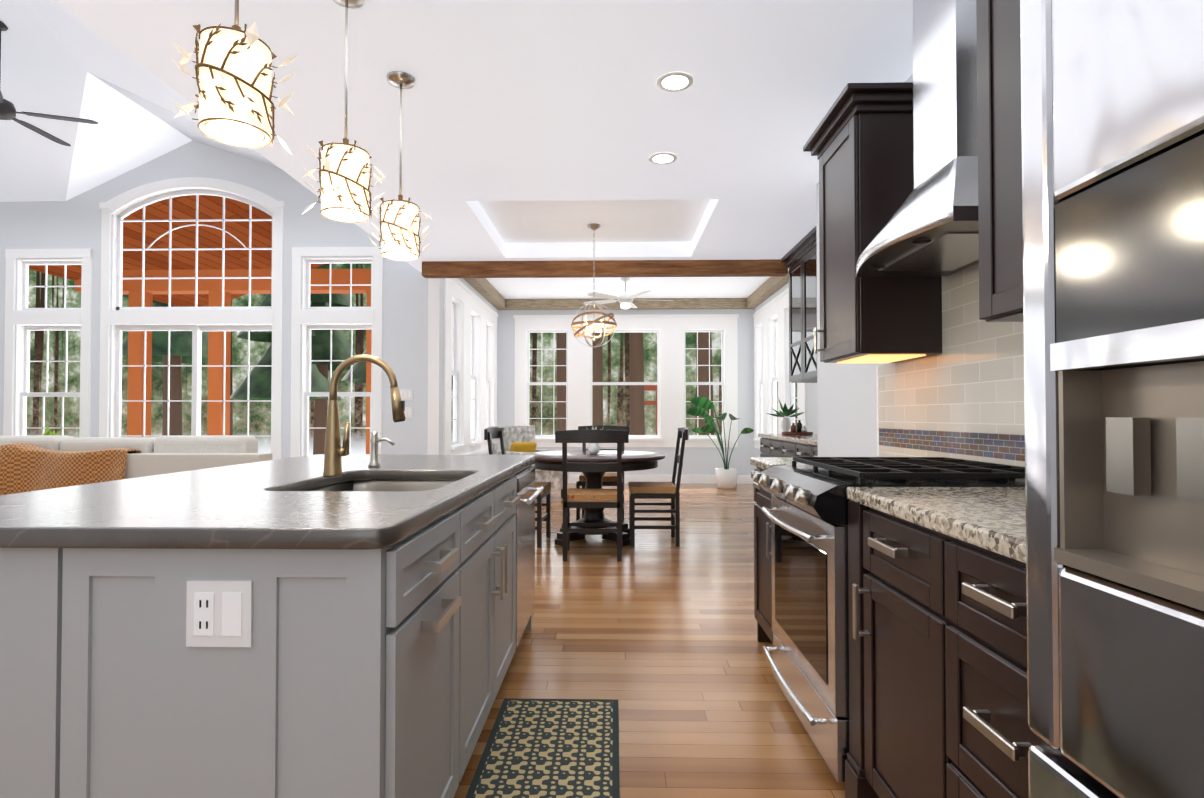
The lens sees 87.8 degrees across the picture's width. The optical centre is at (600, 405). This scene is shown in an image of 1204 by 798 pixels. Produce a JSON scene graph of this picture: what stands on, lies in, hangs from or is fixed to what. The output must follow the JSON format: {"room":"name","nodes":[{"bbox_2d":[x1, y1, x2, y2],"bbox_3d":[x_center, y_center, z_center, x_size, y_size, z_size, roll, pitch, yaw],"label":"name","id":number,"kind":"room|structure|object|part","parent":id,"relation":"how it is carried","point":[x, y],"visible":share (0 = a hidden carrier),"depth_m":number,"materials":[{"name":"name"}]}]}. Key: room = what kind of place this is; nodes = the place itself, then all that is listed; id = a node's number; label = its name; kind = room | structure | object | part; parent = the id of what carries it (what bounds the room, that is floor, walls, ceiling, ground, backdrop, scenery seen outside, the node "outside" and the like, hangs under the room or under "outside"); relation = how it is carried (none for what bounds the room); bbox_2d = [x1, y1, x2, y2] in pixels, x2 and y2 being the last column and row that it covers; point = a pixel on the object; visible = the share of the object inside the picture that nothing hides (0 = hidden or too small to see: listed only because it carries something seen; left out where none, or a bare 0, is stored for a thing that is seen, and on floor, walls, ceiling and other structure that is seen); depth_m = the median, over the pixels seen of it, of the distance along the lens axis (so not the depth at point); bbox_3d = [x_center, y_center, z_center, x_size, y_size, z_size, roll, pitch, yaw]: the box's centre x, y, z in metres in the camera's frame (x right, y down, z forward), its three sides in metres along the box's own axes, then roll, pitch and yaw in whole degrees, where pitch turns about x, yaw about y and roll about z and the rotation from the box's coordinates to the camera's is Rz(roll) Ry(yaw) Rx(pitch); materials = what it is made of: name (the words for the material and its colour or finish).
{"room":"kitchen","nodes":[
{"label":"kitchen","id":0,"kind":"room"},
{"bbox_2d":[0,140,427,458],"bbox_3d":[-4.937,-0.885,7.135,6.030,4.240,0.140,0,-1,1],"label":"wall","id":1,"kind":"structure","parent":0,"point":[75,222],"depth_m":7.06,"materials":[{"name":"grey paint"}]},
{"bbox_2d":[3,177,382,459],"bbox_3d":[-4.593,-0.671,7.094,4.340,3.810,0.190,0,-1,1],"label":"window","id":2,"kind":"structure","parent":1,"relation":"in","point":[118,318],"depth_m":7.07,"materials":[{"name":"white wood"}]},
{"bbox_2d":[399,389,412,399],"bbox_3d":[-2.184,-0.128,6.984,0.180,0.120,0.011,0,-1,1],"label":"switch plate","id":3,"kind":"object","parent":1,"relation":"attached to","point":[406,394],"depth_m":6.98,"materials":[{"name":"white plastic"}]},
{"bbox_2d":[404,407,412,417],"bbox_3d":[-2.184,0.072,6.981,0.180,0.120,0.011,0,-1,1],"label":"switch plate","id":4,"kind":"object","parent":1,"relation":"attached to","point":[408,411],"depth_m":6.98,"materials":[{"name":"white plastic"}]},
{"bbox_2d":[428,278,436,454],"bbox_3d":[-2.704,-0.128,6.992,1.740,2.720,0.020,0,-1,1],"label":"trim","id":5,"kind":"structure","parent":1,"relation":"attached to","point":[433,366],"depth_m":6.97,"materials":[{"name":"white wood"}]},
{"bbox_2d":[0,0,912,272],"bbox_3d":[-2.784,-2.817,2.645,10.540,2.520,8.800,0,-1,1],"label":"ceiling","id":6,"kind":"structure","parent":0,"point":[538,130],"depth_m":3.47,"materials":[{"name":"white paint"}]},
{"bbox_2d":[0,21,97,145],"bbox_3d":[-5.100,-2.837,5.352,1.332,0.797,1.293,0,-1,1],"label":"fan","id":7,"kind":"object","parent":6,"relation":"hanging from","point":[8,110],"visible":0.98,"depth_m":5.38,"materials":[{"name":"grey metal"}]},
{"bbox_2d":[171,0,299,152],"bbox_3d":[-0.981,-1.137,1.659,0.299,0.866,0.228,0,-1,1],"label":"pendant light","id":8,"kind":"object","parent":6,"relation":"hanging from","point":[235,105],"visible":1,"depth_m":1.61,"materials":[{"name":"beige"}]},
{"bbox_2d":[302,0,384,222],"bbox_3d":[-0.963,-1.128,2.337,0.278,0.862,0.242,0,-1,1],"label":"pendant light","id":9,"kind":"object","parent":6,"relation":"hanging from","point":[344,181],"visible":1,"depth_m":2.30,"materials":[{"name":"beige glass"}]},
{"bbox_2d":[369,71,432,260],"bbox_3d":[-0.945,-1.125,2.926,0.300,0.849,0.245,0,-1,1],"label":"pendant light","id":10,"kind":"object","parent":6,"relation":"hanging from","point":[400,222],"visible":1,"depth_m":2.90,"materials":[{"name":"beige"}]},
{"bbox_2d":[571,223,616,346],"bbox_3d":[-0.062,-1.096,5.737,0.420,1.118,0.420,0,-1,1],"label":"orb chandelier","id":11,"kind":"object","parent":6,"relation":"hanging from","point":[591,226],"visible":1,"depth_m":5.72,"materials":[{"name":"brown metal"}]},
{"bbox_2d":[422,259,787,277],"bbox_3d":[0.030,-1.423,6.511,3.770,0.145,0.140,0,-1,1],"label":"beam","id":12,"kind":"structure","parent":6,"relation":"attached to","point":[613,268],"depth_m":6.45,"materials":[{"name":"brown wood"}]},
{"bbox_2d":[649,152,676,164],"bbox_3d":[0.386,-1.533,3.884,0.176,0.004,0.176,0,-1,1],"label":"recessed light","id":13,"kind":"object","parent":6,"relation":"in","point":[663,158],"visible":1,"depth_m":3.88,"materials":[{"name":"white plastic"}]},
{"bbox_2d":[657,72,693,91],"bbox_3d":[0.356,-1.547,2.994,0.176,0.004,0.176,0,-1,1],"label":"recessed light","id":14,"kind":"object","parent":6,"relation":"in","point":[675,81],"visible":1,"depth_m":2.98,"materials":[{"name":"white plastic"}]},
{"bbox_2d":[439,278,497,454],"bbox_3d":[-1.825,-0.265,8.725,0.120,3.050,3.480,0,-1,1],"label":"wall","id":15,"kind":"structure","parent":0,"point":[441,323],"depth_m":7.12,"materials":[{"name":"grey paint"}]},
{"bbox_2d":[436,278,438,454],"bbox_3d":[-1.772,-0.101,8.702,0.046,2.720,3.480,0,-1,1],"label":"trim","id":16,"kind":"structure","parent":15,"relation":"attached to","point":[437,387],"depth_m":6.96,"materials":[{"name":"white wood"}]},
{"bbox_2d":[497,309,754,474],"bbox_3d":[0.410,-0.238,10.475,4.510,3.050,0.120,0,-1,1],"label":"wall","id":17,"kind":"structure","parent":0,"point":[702,460],"depth_m":10.38,"materials":[{"name":"grey paint"}]},
{"bbox_2d":[443,278,806,454],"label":"window","id":18,"kind":"structure","parent":17,"relation":"in","point":[470,341],"depth_m":10.34,"materials":[{"name":"white wood"}]},
{"bbox_2d":[568,475,753,483],"bbox_3d":[0.409,1.216,10.384,4.270,0.140,0.016,0,-1,1],"label":"baseboard","id":19,"kind":"structure","parent":17,"relation":"attached to","point":[685,479],"depth_m":10.36,"materials":[{"name":"white"}]},
{"bbox_2d":[486,277,769,298],"bbox_3d":[0.371,-1.810,8.760,4.510,0.260,3.600,0,-1,1],"label":"ceiling","id":20,"kind":"structure","parent":0,"point":[658,287],"depth_m":9.42,"materials":[{"name":"white paint"}]},
{"bbox_2d":[463,271,788,309],"bbox_3d":[0.370,-1.710,8.726,4.260,0.160,3.415,0,-1,1],"label":"beam","id":21,"kind":"structure","parent":20,"relation":"attached to","point":[497,300],"depth_m":10.27,"materials":[{"name":"brown wood"}]},
{"bbox_2d":[584,277,672,308],"bbox_3d":[0.383,-1.571,8.779,1.278,0.433,1.290,0,-1,1],"label":"ceiling fan","id":22,"kind":"object","parent":20,"relation":"hanging from","point":[625,300],"visible":0.98,"depth_m":8.69,"materials":[{"name":"white"}]},
{"bbox_2d":[454,483,844,797],"bbox_3d":[-2.803,1.221,4.372,10.660,0.060,12.420,0,-1,1],"label":"floor","id":23,"kind":"structure","parent":0,"point":[653,632],"depth_m":2.92,"materials":[{"name":"brown wood"}]},
{"bbox_2d":[0,435,271,494],"bbox_3d":[-4.051,0.729,5.346,2.780,0.955,1.085,0,-1,1],"label":"sofa","id":24,"kind":"object","parent":23,"relation":"on","point":[28,463],"visible":0.46,"depth_m":4.91,"materials":[{"name":"fabric"}]},
{"bbox_2d":[0,442,141,494],"bbox_3d":[-4.257,0.641,4.950,1.153,0.699,0.280,0,-1,1],"label":"throw","id":25,"kind":"object","parent":24,"relation":"on","point":[24,466],"depth_m":4.89,"materials":[{"name":"orange fabric"}]},
{"bbox_2d":[0,464,543,797],"bbox_3d":[-0.917,0.721,2.252,1.206,0.874,2.150,0,-1,1],"label":"kitchen island","id":26,"kind":"object","parent":23,"relation":"on","point":[231,673],"visible":0.71,"depth_m":1.19,"materials":[{"name":"grey paint"}]},
{"bbox_2d":[0,454,534,549],"bbox_3d":[-0.966,0.264,2.265,1.190,0.040,2.200,0,-1,1],"label":"island countertop","id":27,"kind":"structure","parent":26,"relation":"on","point":[275,504],"depth_m":1.44,"materials":[{"name":"grey stone"}]},
{"bbox_2d":[323,354,405,477],"bbox_3d":[-0.805,0.033,2.135,0.280,0.417,0.062,0,-1,1],"label":"faucet","id":28,"kind":"object","parent":27,"relation":"on","point":[335,451],"visible":1,"depth_m":2.12,"materials":[{"name":"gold metal"}]},
{"bbox_2d":[368,431,394,466],"bbox_3d":[-0.894,0.175,2.555,0.108,0.146,0.048,0,-1,1],"label":"soap dispenser","id":29,"kind":"object","parent":27,"relation":"on","point":[375,440],"visible":1,"depth_m":2.54,"materials":[{"name":"silver metal"}]},
{"bbox_2d":[484,427,550,547],"bbox_3d":[-0.734,0.702,5.602,0.542,1.017,0.561,0,-1,1],"label":"chair","id":30,"kind":"object","parent":23,"relation":"on","point":[490,433],"visible":0.44,"depth_m":5.59,"materials":[{"name":"black wood"}]},
{"bbox_2d":[488,425,567,496],"bbox_3d":[-0.989,0.768,8.594,0.820,0.980,0.760,-1,-1,39],"label":"armchair","id":31,"kind":"object","parent":23,"relation":"on","point":[519,440],"visible":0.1,"depth_m":8.59,"materials":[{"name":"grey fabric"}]},
{"bbox_2d":[510,442,536,452],"bbox_3d":[-1.082,0.630,8.672,0.358,0.256,0.408,0,-1,1],"label":"pillow","id":32,"kind":"object","parent":31,"relation":"on","point":[530,447],"depth_m":8.61,"materials":[{"name":"yellow fabric"}]},
{"bbox_2d":[465,698,619,797],"bbox_3d":[-0.166,1.149,2.013,0.450,0.010,0.900,0,-1,1],"label":"rug","id":33,"kind":"object","parent":23,"relation":"on","point":[551,748],"visible":1,"depth_m":2.07,"materials":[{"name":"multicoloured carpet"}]},
{"bbox_2d":[555,429,628,560],"bbox_3d":[-0.063,0.693,4.998,0.560,1.017,0.527,0,-1,1],"label":"chair","id":34,"kind":"object","parent":23,"relation":"on","point":[590,498],"visible":1,"depth_m":4.83,"materials":[{"name":"black wood"}]},
{"bbox_2d":[524,450,664,546],"bbox_3d":[-0.062,0.826,5.707,1.300,0.772,1.300,0,-1,1],"label":"dining table","id":35,"kind":"object","parent":23,"relation":"on","point":[631,460],"visible":0.58,"depth_m":5.49,"materials":[{"name":"brown wood"}]},
{"bbox_2d":[586,426,603,453],"bbox_3d":[-0.062,0.310,5.717,0.260,0.260,0.174,0,-1,1],"label":"centerpiece","id":36,"kind":"object","parent":35,"relation":"on","point":[593,448],"visible":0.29,"depth_m":5.68,"materials":[{"name":"white ceramic"}]},
{"bbox_2d":[576,425,628,521],"bbox_3d":[0.026,0.718,6.596,0.561,1.017,0.542,0,-1,1],"label":"chair","id":37,"kind":"object","parent":23,"relation":"on","point":[609,479],"visible":0.33,"depth_m":6.55,"materials":[{"name":"black wood"}]},
{"bbox_2d":[628,427,688,546],"bbox_3d":[0.516,0.702,5.596,0.527,1.017,0.560,0,-1,1],"label":"chair","id":38,"kind":"object","parent":23,"relation":"on","point":[653,490],"visible":1,"depth_m":5.38,"materials":[{"name":"black wood"}]},
{"bbox_2d":[686,397,753,488],"bbox_3d":[1.782,0.562,9.594,0.986,1.423,1.339,0,-1,1],"label":"potted plant","id":39,"kind":"object","parent":23,"relation":"on","point":[726,476],"visible":1,"depth_m":9.61,"materials":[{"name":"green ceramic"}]},
{"bbox_2d":[760,438,817,456],"bbox_3d":[2.108,0.778,5.839,0.655,0.873,2.880,0,-1,1],"label":"buffet","id":40,"kind":"object","parent":23,"relation":"on","point":[773,448],"visible":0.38,"depth_m":6.20,"materials":[{"name":"black"}]},
{"bbox_2d":[758,434,817,445],"bbox_3d":[2.118,0.320,5.851,0.634,0.040,2.910,0,-1,1],"label":"countertop","id":41,"kind":"structure","parent":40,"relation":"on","point":[809,439],"depth_m":6.09,"materials":[{"name":"stone"}]},
{"bbox_2d":[767,398,803,431],"bbox_3d":[2.082,0.109,7.085,0.414,0.420,0.437,0,-1,1],"label":"potted plant","id":42,"kind":"object","parent":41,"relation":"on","point":[785,423],"visible":0.9,"depth_m":7.06,"materials":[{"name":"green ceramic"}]},
{"bbox_2d":[782,420,812,434],"bbox_3d":[2.144,0.235,6.837,0.330,0.160,0.330,0,-1,1],"label":"tray","id":43,"kind":"object","parent":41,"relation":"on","point":[801,430],"visible":1,"depth_m":6.77,"materials":[{"name":"brown wood"}]},
{"bbox_2d":[753,467,856,690],"bbox_3d":[1.101,0.731,2.860,0.693,0.872,0.518,0,-1,1],"label":"base cabinet","id":44,"kind":"object","parent":23,"relation":"on","point":[762,524],"depth_m":2.85,"materials":[{"name":"black"}]},
{"bbox_2d":[750,457,1025,562],"bbox_3d":[1.076,0.259,2.004,0.704,0.039,2.270,0,-1,1],"label":"countertop","id":45,"kind":"structure","parent":44,"relation":"on","point":[992,519],"depth_m":1.44,"materials":[{"name":"beige stone"}]},
{"bbox_2d":[853,502,920,797],"bbox_3d":[1.070,0.710,1.516,0.693,0.872,0.430,0,-1,1],"label":"base cabinet","id":46,"kind":"object","parent":23,"relation":"on","point":[884,544],"depth_m":1.59,"materials":[{"name":"black wood"}]},
{"bbox_2d":[751,457,1024,781],"bbox_3d":[1.016,0.681,2.214,0.833,0.952,0.756,0,-1,1],"label":"range","id":47,"kind":"object","parent":23,"relation":"on","point":[807,515],"visible":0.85,"depth_m":2.02,"materials":[{"name":"silver metal"}]},
{"bbox_2d":[917,525,1048,797],"bbox_3d":[1.061,0.703,1.114,0.693,0.872,0.494,0,-1,1],"label":"base cabinet","id":48,"kind":"object","parent":23,"relation":"on","point":[938,700],"depth_m":1.21,"materials":[{"name":"black wood"}]},
{"bbox_2d":[1020,0,1203,797],"bbox_3d":[0.952,0.169,0.405,0.880,1.880,0.924,0,-1,1],"label":"fridge","id":49,"kind":"object","parent":23,"relation":"on","point":[1112,110],"visible":1,"depth_m":0.73,"materials":[{"name":"silver metal"}]},
{"bbox_3d":[0.576,-0.055,0.443,0.128,1.192,0.737,0,-1,1],"label":"panel","id":50,"kind":"part","parent":49,"relation":"part of","materials":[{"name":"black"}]},
{"bbox_3d":[-5.922,0.875,6.679,0.380,0.705,0.380,0,-1,1],"label":"side table","id":51,"kind":"object","parent":23,"relation":"on","visible":0},
{"bbox_2d":[43,426,61,434],"bbox_3d":[-5.925,0.367,6.690,0.328,0.308,0.322,0,-1,1],"label":"potted plant","id":52,"kind":"object","parent":51,"relation":"on","point":[47,431],"visible":0.12,"depth_m":6.72,"materials":[{"name":"green plant"}]},
{"bbox_2d":[754,282,817,468],"bbox_3d":[2.533,-0.288,7.262,0.120,3.050,6.210,0,-1,1],"label":"wall","id":53,"kind":"structure","parent":0,"point":[812,424],"depth_m":7.36,"materials":[{"name":"grey paint"}]},
{"bbox_2d":[785,254,816,382],"bbox_3d":[2.156,-0.826,5.995,0.566,1.185,0.516,0,-1,1],"label":"upper cabinet","id":54,"kind":"object","parent":53,"relation":"attached to","point":[792,264],"depth_m":6.13,"materials":[{"name":"black"}]},
{"bbox_2d":[797,242,816,381],"bbox_3d":[2.146,-0.833,5.567,0.566,1.185,0.575,0,-1,1],"label":"upper cabinet","id":55,"kind":"object","parent":53,"relation":"attached to","point":[799,258],"depth_m":5.74,"materials":[{"name":"black"}]},
{"bbox_2d":[813,238,816,377],"bbox_3d":[2.136,-0.840,5.110,0.566,1.185,0.575,0,-1,1],"label":"upper cabinet","id":56,"kind":"object","parent":53,"relation":"attached to","point":[814,239],"depth_m":5.45,"materials":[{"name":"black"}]},
{"bbox_2d":[816,73,912,456],"bbox_3d":[1.477,-0.218,1.252,0.120,2.720,6.090,0,-1,1],"label":"wall","id":57,"kind":"structure","parent":0,"point":[847,408],"depth_m":3.79,"materials":[{"name":"grey paint"}]},
{"bbox_2d":[803,82,941,362],"bbox_3d":[1.238,-0.772,2.887,0.419,1.121,0.620,0,-1,1],"label":"upper cabinet","id":58,"kind":"object","parent":57,"relation":"attached to","point":[859,144],"visible":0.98,"depth_m":2.66,"materials":[{"name":"black wood"}]},
{"bbox_2d":[856,0,978,276],"bbox_3d":[1.203,-1.049,2.237,0.448,1.024,0.750,0,-1,1],"label":"range hood","id":59,"kind":"object","parent":57,"relation":"attached to","point":[930,228],"visible":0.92,"depth_m":2.14,"materials":[{"name":"silver metal"}]},
{"bbox_2d":[876,263,1024,466],"bbox_3d":[1.430,-0.182,2.078,0.010,0.846,2.440,0,-1,1],"label":"backsplash","id":60,"kind":"structure","parent":57,"relation":"attached to","point":[961,396],"depth_m":2.49,"materials":[{"name":"tile"}]},
{"bbox_2d":[976,0,1023,321],"bbox_3d":[1.210,-0.820,1.333,0.405,1.155,0.900,0,-1,1],"label":"upper cabinet","id":61,"kind":"object","parent":57,"relation":"attached to","point":[999,165],"visible":0.08,"depth_m":1.67,"materials":[{"name":"black wood"}]},
{"label":"outside","id":62,"kind":"structure","parent":0,"visible":0},
{"bbox_2d":[26,263,796,454],"bbox_3d":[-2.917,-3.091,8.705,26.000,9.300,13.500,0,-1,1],"label":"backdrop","id":63,"kind":"structure","parent":62,"point":[616,368],"depth_m":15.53,"materials":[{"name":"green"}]},
{"label":"ground","id":64,"kind":"structure","parent":62,"visible":0},
{"bbox_2d":[29,195,656,453],"bbox_3d":[-3.072,-0.760,10.632,8.800,4.200,6.900,0,-1,1],"label":"porch","id":65,"kind":"object","parent":64,"relation":"on","point":[209,265],"visible":0.29,"depth_m":8.91,"materials":[{"name":"orange wood"}]},
{"bbox_2d":[122,263,795,454],"bbox_3d":[-2.074,-3.299,13.175,16.175,9.364,2.782,0,-1,1],"label":"trees","id":66,"kind":"object","parent":64,"relation":"on","point":[260,378],"visible":0.02,"depth_m":12.95,"materials":[{"name":"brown plant"}]}
]}

